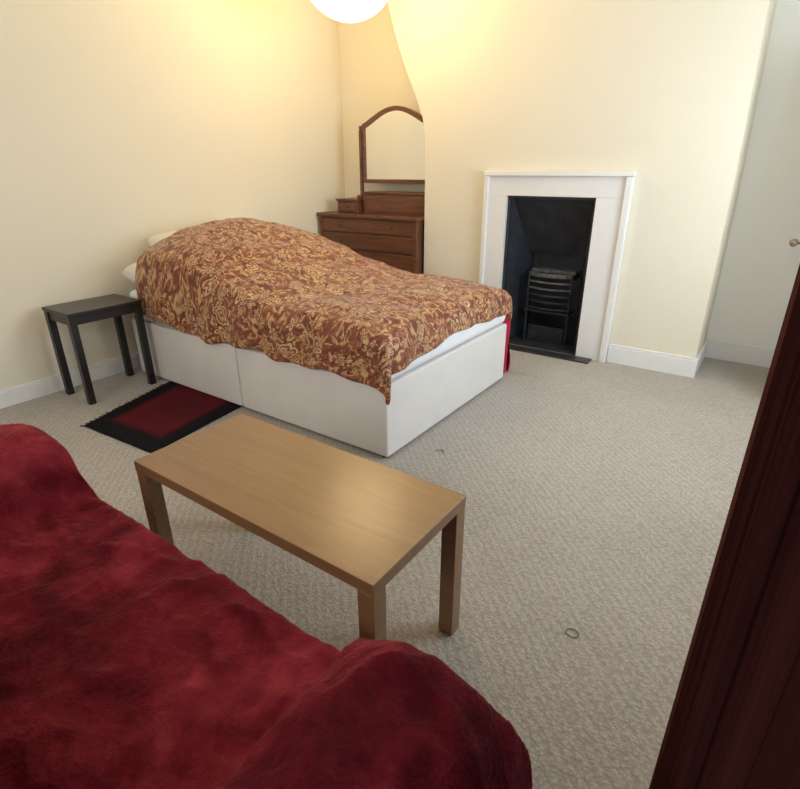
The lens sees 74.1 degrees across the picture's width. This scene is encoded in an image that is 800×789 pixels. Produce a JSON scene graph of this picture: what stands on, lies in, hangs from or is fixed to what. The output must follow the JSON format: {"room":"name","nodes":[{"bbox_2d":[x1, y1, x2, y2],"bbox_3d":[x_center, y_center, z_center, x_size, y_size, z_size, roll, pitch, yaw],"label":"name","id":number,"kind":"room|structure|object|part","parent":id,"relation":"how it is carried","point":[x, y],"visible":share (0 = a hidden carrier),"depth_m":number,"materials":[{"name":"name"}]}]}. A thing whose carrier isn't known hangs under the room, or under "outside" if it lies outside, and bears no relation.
{"room":"bedroom","nodes":[
{"label":"bedroom","id":0,"kind":"room"},
{"bbox_2d":[0,0,344,389],"bbox_3d":[-2.088,-1.543,3.283,0.150,2.970,5.900,15,28,32],"label":"wall","id":1,"kind":"structure","parent":0,"point":[124,124],"depth_m":3.58,"materials":[{"name":"beige paint"}]},
{"bbox_2d":[0,352,138,393],"bbox_3d":[-2.218,-0.138,3.520,0.012,0.020,4.900,15,28,32],"label":"trim","id":2,"kind":"structure","parent":1,"relation":"attached to","point":[136,353],"depth_m":3.46,"materials":[{"name":"white paint"}]},
{"bbox_2d":[0,355,140,408],"bbox_3d":[-2.215,-0.087,3.540,0.018,0.090,4.900,15,28,32],"label":"board","id":3,"kind":"object","parent":1,"relation":"attached to","point":[24,394],"visible":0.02,"depth_m":3.47,"materials":[{"name":"white paint"}]},
{"bbox_2d":[0,343,769,788],"bbox_3d":[-0.196,0.382,2.665,4.760,0.100,5.900,15,28,32],"label":"floor","id":4,"kind":"structure","parent":0,"point":[599,495],"depth_m":2.08,"materials":[{"name":"carpet"}]},
{"bbox_2d":[41,294,156,404],"bbox_3d":[-1.923,-0.306,3.430,0.325,0.577,0.455,15,28,32],"label":"side table","id":5,"kind":"object","parent":4,"relation":"on","point":[72,314],"visible":1,"depth_m":3.31,"materials":[{"name":"black wood"}]},
{"bbox_3d":[-2.154,-0.261,3.355,0.040,0.555,0.040,15,28,32],"label":"leg","id":6,"kind":"part","parent":5,"relation":"part of","materials":[{"name":"black wood"}]},
{"bbox_3d":[-1.927,-0.199,3.208,0.040,0.555,0.040,15,28,32],"label":"leg","id":7,"kind":"part","parent":5,"relation":"part of","materials":[{"name":"black wood"}]},
{"bbox_3d":[-1.920,-0.392,3.661,0.040,0.555,0.040,15,28,32],"label":"leg","id":8,"kind":"part","parent":5,"relation":"part of","materials":[{"name":"black wood"}]},
{"bbox_3d":[-1.693,-0.331,3.514,0.040,0.555,0.040,15,28,32],"label":"leg","id":9,"kind":"part","parent":5,"relation":"part of","materials":[{"name":"black wood"}]},
{"bbox_2d":[80,381,241,452],"bbox_3d":[-1.404,0.081,3.239,0.744,0.011,0.883,11,26,25],"label":"rug","id":10,"kind":"object","parent":4,"relation":"on","point":[172,411],"visible":0.78,"depth_m":3.11,"materials":[{"name":"fabric"}]},
{"bbox_2d":[0,423,532,788],"bbox_3d":[-0.736,0.552,1.000,1.759,0.856,0.887,15,28,32],"label":"sofa","id":11,"kind":"object","parent":4,"relation":"on","point":[127,661],"visible":1,"depth_m":0.94,"materials":[{"name":"red fabric"}]},
{"bbox_2d":[134,413,465,639],"bbox_3d":[-0.328,0.475,1.685,0.960,0.497,0.430,15,28,32],"label":"coffee table","id":12,"kind":"object","parent":4,"relation":"on","point":[360,521],"visible":0.82,"depth_m":1.51,"materials":[{"name":"brown wood"}]},
{"bbox_3d":[-0.810,0.452,1.790,0.048,0.461,0.048,15,28,32],"label":"leg","id":13,"kind":"part","parent":12,"relation":"part of","materials":[{"name":"brown wood"}]},
{"bbox_3d":[-0.065,0.654,1.308,0.048,0.461,0.048,15,28,32],"label":"leg","id":14,"kind":"part","parent":12,"relation":"part of","materials":[{"name":"brown wood"}]},
{"bbox_3d":[0.153,0.532,1.594,0.048,0.461,0.048,15,28,32],"label":"leg","id":15,"kind":"part","parent":12,"relation":"part of","materials":[{"name":"brown wood"}]},
{"bbox_2d":[122,217,511,457],"bbox_3d":[-0.609,-0.610,3.552,2.348,1.032,1.418,15,28,32],"label":"bed","id":16,"kind":"object","parent":4,"relation":"on","point":[299,327],"visible":1,"depth_m":3.03,"materials":[{"name":"fabric"}]},
{"bbox_2d":[122,263,136,283],"bbox_3d":[-1.573,-0.861,3.715,0.438,0.197,0.640,15,28,32],"label":"pillow","id":17,"kind":"object","parent":16,"relation":"on","point":[130,272],"depth_m":3.51,"materials":[{"name":"white fabric"}]},
{"bbox_2d":[146,230,177,246],"bbox_3d":[-1.504,-1.070,3.838,0.376,0.221,0.560,15,28,32],"label":"pillow","id":18,"kind":"object","parent":16,"relation":"on","point":[161,237],"depth_m":3.68,"materials":[{"name":"white fabric"}]},
{"bbox_3d":[-0.573,-0.590,3.542,2.190,0.198,1.340,15,28,32],"label":"mattress","id":19,"kind":"part","parent":16,"relation":"part of","materials":[{"name":"fabric"}]},
{"bbox_2d":[317,106,424,273],"bbox_3d":[-0.207,-1.626,4.907,1.145,1.835,0.432,15,28,32],"label":"chest","id":20,"kind":"object","parent":4,"relation":"on","point":[387,227],"visible":0.58,"depth_m":4.68,"materials":[{"name":"brown wood"}]},
{"bbox_3d":[-0.747,-1.306,5.207,0.035,0.855,0.018,15,28,32],"label":"post","id":21,"kind":"part","parent":20,"relation":"part of","materials":[{"name":"brown wood"}]},
{"bbox_3d":[-0.490,-1.746,4.935,0.210,0.075,0.008,15,28,32],"label":"glove box drawer","id":22,"kind":"part","parent":20,"relation":"part of","materials":[{"name":"brown wood"}]},
{"bbox_3d":[-0.415,-1.845,5.012,0.270,0.018,0.282,15,28,32],"label":"glove box lid","id":23,"kind":"part","parent":20,"relation":"part of","materials":[{"name":"brown wood"}]},
{"bbox_3d":[-0.310,-1.516,4.785,1.035,0.114,0.015,15,28,32],"label":"drawer","id":24,"kind":"part","parent":20,"relation":"part of","materials":[{"name":"brown wood"}]},
{"bbox_3d":[-0.309,-1.388,4.840,1.035,0.134,0.015,15,28,32],"label":"drawer","id":25,"kind":"part","parent":20,"relation":"part of","materials":[{"name":"brown wood"}]},
{"bbox_3d":[-0.308,-1.190,4.924,1.035,0.264,0.015,15,28,32],"label":"drawer","id":26,"kind":"part","parent":20,"relation":"part of","materials":[{"name":"brown wood"}]},
{"bbox_2d":[357,106,424,198],"bbox_3d":[-0.053,-2.109,4.651,0.825,0.747,0.060,15,28,32],"label":"mirror","id":27,"kind":"object","parent":20,"relation":"attached to","point":[392,142],"depth_m":4.63,"materials":[{"name":"beige mirror"}]},
{"bbox_3d":[-0.052,-1.680,4.695,0.630,0.130,0.008,15,28,32],"label":"riser drawer","id":28,"kind":"part","parent":20,"relation":"part of","materials":[{"name":"brown wood"}]},
{"bbox_3d":[0.129,-1.068,4.641,0.035,0.855,0.018,15,28,32],"label":"post","id":29,"kind":"part","parent":20,"relation":"part of","materials":[{"name":"brown wood"}]},
{"bbox_2d":[502,296,510,372],"bbox_3d":[0.726,-0.435,3.729,0.137,0.560,0.094,15,28,32],"label":"roll","id":30,"kind":"object","parent":4,"relation":"on","point":[507,321],"visible":0.21,"depth_m":3.74,"materials":[{"name":"fabric"}]},
{"bbox_2d":[479,171,636,363],"bbox_3d":[1.173,-1.012,4.104,1.086,1.326,0.494,15,28,32],"label":"fireplace","id":31,"kind":"object","parent":4,"relation":"on","point":[566,239],"visible":0.87,"depth_m":4.05,"materials":[{"name":"white paint"}]},
{"bbox_3d":[1.175,-0.934,4.158,0.360,0.030,0.067,15,28,32],"label":"grate rail","id":32,"kind":"part","parent":31,"relation":"part of","materials":[{"name":"metal"}]},
{"bbox_3d":[1.180,-1.276,4.049,0.626,0.413,0.190,15,28,32],"label":"hood plate","id":33,"kind":"part","parent":31,"relation":"part of","materials":[{"name":"metal"}]},
{"bbox_2d":[532,266,579,275],"bbox_3d":[1.247,-0.991,4.245,0.360,0.025,0.119,15,28,32],"label":"shelf","id":34,"kind":"object","parent":31,"relation":"attached to","point":[563,270],"depth_m":4.23,"materials":[{"name":"metal"}]},
{"bbox_2d":[566,628,578,637],"bbox_3d":[0.541,0.748,1.663,0.041,0.003,0.035,15,28,32],"label":"tie","id":35,"kind":"object","parent":4,"relation":"on","point":[568,628],"visible":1,"depth_m":1.66,"materials":[{"name":"grey"}]},
{"bbox_2d":[649,264,799,788],"bbox_3d":[0.352,0.364,0.074,0.628,1.960,1.260,15,28,32],"label":"wardrobe","id":36,"kind":"object","parent":4,"relation":"on","point":[734,720],"visible":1,"depth_m":0.24,"materials":[{"name":"brown wood"}]},
{"bbox_3d":[0.278,0.199,0.450,0.016,1.770,0.572,15,28,32],"label":"door","id":37,"kind":"part","parent":36,"relation":"part of","materials":[{"name":"brown wood"}]},
{"bbox_3d":[-0.053,0.386,0.015,0.016,1.770,0.572,15,28,32],"label":"door","id":38,"kind":"part","parent":36,"relation":"part of","materials":[{"name":"brown wood"}]},
{"bbox_2d":[338,0,776,343],"bbox_3d":[0.933,-2.032,4.403,3.396,2.970,0.330,15,28,32],"label":"wall","id":39,"kind":"structure","parent":0,"point":[374,77],"depth_m":4.73,"materials":[{"name":"beige paint"}]},
{"bbox_2d":[709,339,774,351],"bbox_3d":[2.783,-0.294,3.764,1.046,0.020,0.012,15,28,32],"label":"trim","id":40,"kind":"structure","parent":39,"relation":"attached to","point":[710,340],"depth_m":3.92,"materials":[{"name":"white paint"}]},
{"bbox_2d":[789,239,797,246],"bbox_3d":[2.454,-1.040,3.170,0.148,1.700,0.520,15,28,32],"label":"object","id":41,"kind":"structure","parent":39,"relation":"in","point":[793,242],"depth_m":3.11,"materials":[{"name":"white paint"}]},
{"bbox_2d":[388,0,774,360],"bbox_3d":[1.017,-1.847,3.967,2.716,2.970,0.349,15,28,32],"label":"wall","id":42,"kind":"structure","parent":0,"point":[664,91],"depth_m":3.55,"materials":[{"name":"beige paint"}]},
{"bbox_2d":[607,344,697,377],"bbox_3d":[1.801,-0.246,3.813,0.592,0.140,0.018,15,28,32],"label":"baseboard","id":43,"kind":"structure","parent":42,"relation":"attached to","point":[685,366],"depth_m":3.80,"materials":[{"name":"white paint"}]},
{"bbox_3d":[1.802,-0.302,3.791,0.592,0.020,0.012,15,28,32],"label":"moulding","id":44,"kind":"part","parent":43,"relation":"part of","materials":[{"name":"white paint"}]},
{"bbox_2d":[694,339,707,376],"bbox_3d":[2.196,-0.272,3.870,0.018,0.140,0.539,15,28,32],"label":"baseboard","id":45,"kind":"structure","parent":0,"point":[701,355],"depth_m":3.84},
{"bbox_2d":[706,0,799,348],"bbox_3d":[2.772,-1.590,3.349,1.200,2.970,0.190,15,28,32],"label":"wall back recess","id":46,"kind":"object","parent":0,"point":[760,267],"depth_m":3.59,"materials":[{"name":"white paint"}]},
{"bbox_2d":[705,342,773,367],"bbox_3d":[2.781,-0.229,3.789,1.046,0.120,0.018,15,28,32],"label":"board","id":47,"kind":"object","parent":46,"relation":"attached to","point":[750,356],"visible":0.82,"depth_m":3.94,"materials":[{"name":"white paint"}]},
{"bbox_3d":[-0.207,-2.443,1.461,4.760,0.100,5.900,15,28,32],"label":"ceiling","id":48,"kind":"structure","parent":0,"visible":0},
{"bbox_2d":[311,0,387,22],"bbox_3d":[-0.331,-2.787,3.335,0.649,0.735,0.649,15,28,32],"label":"pendant lamp","id":49,"kind":"object","parent":48,"relation":"hanging from","point":[348,11],"visible":1,"depth_m":3.37,"materials":[{"name":"white"}]}
]}

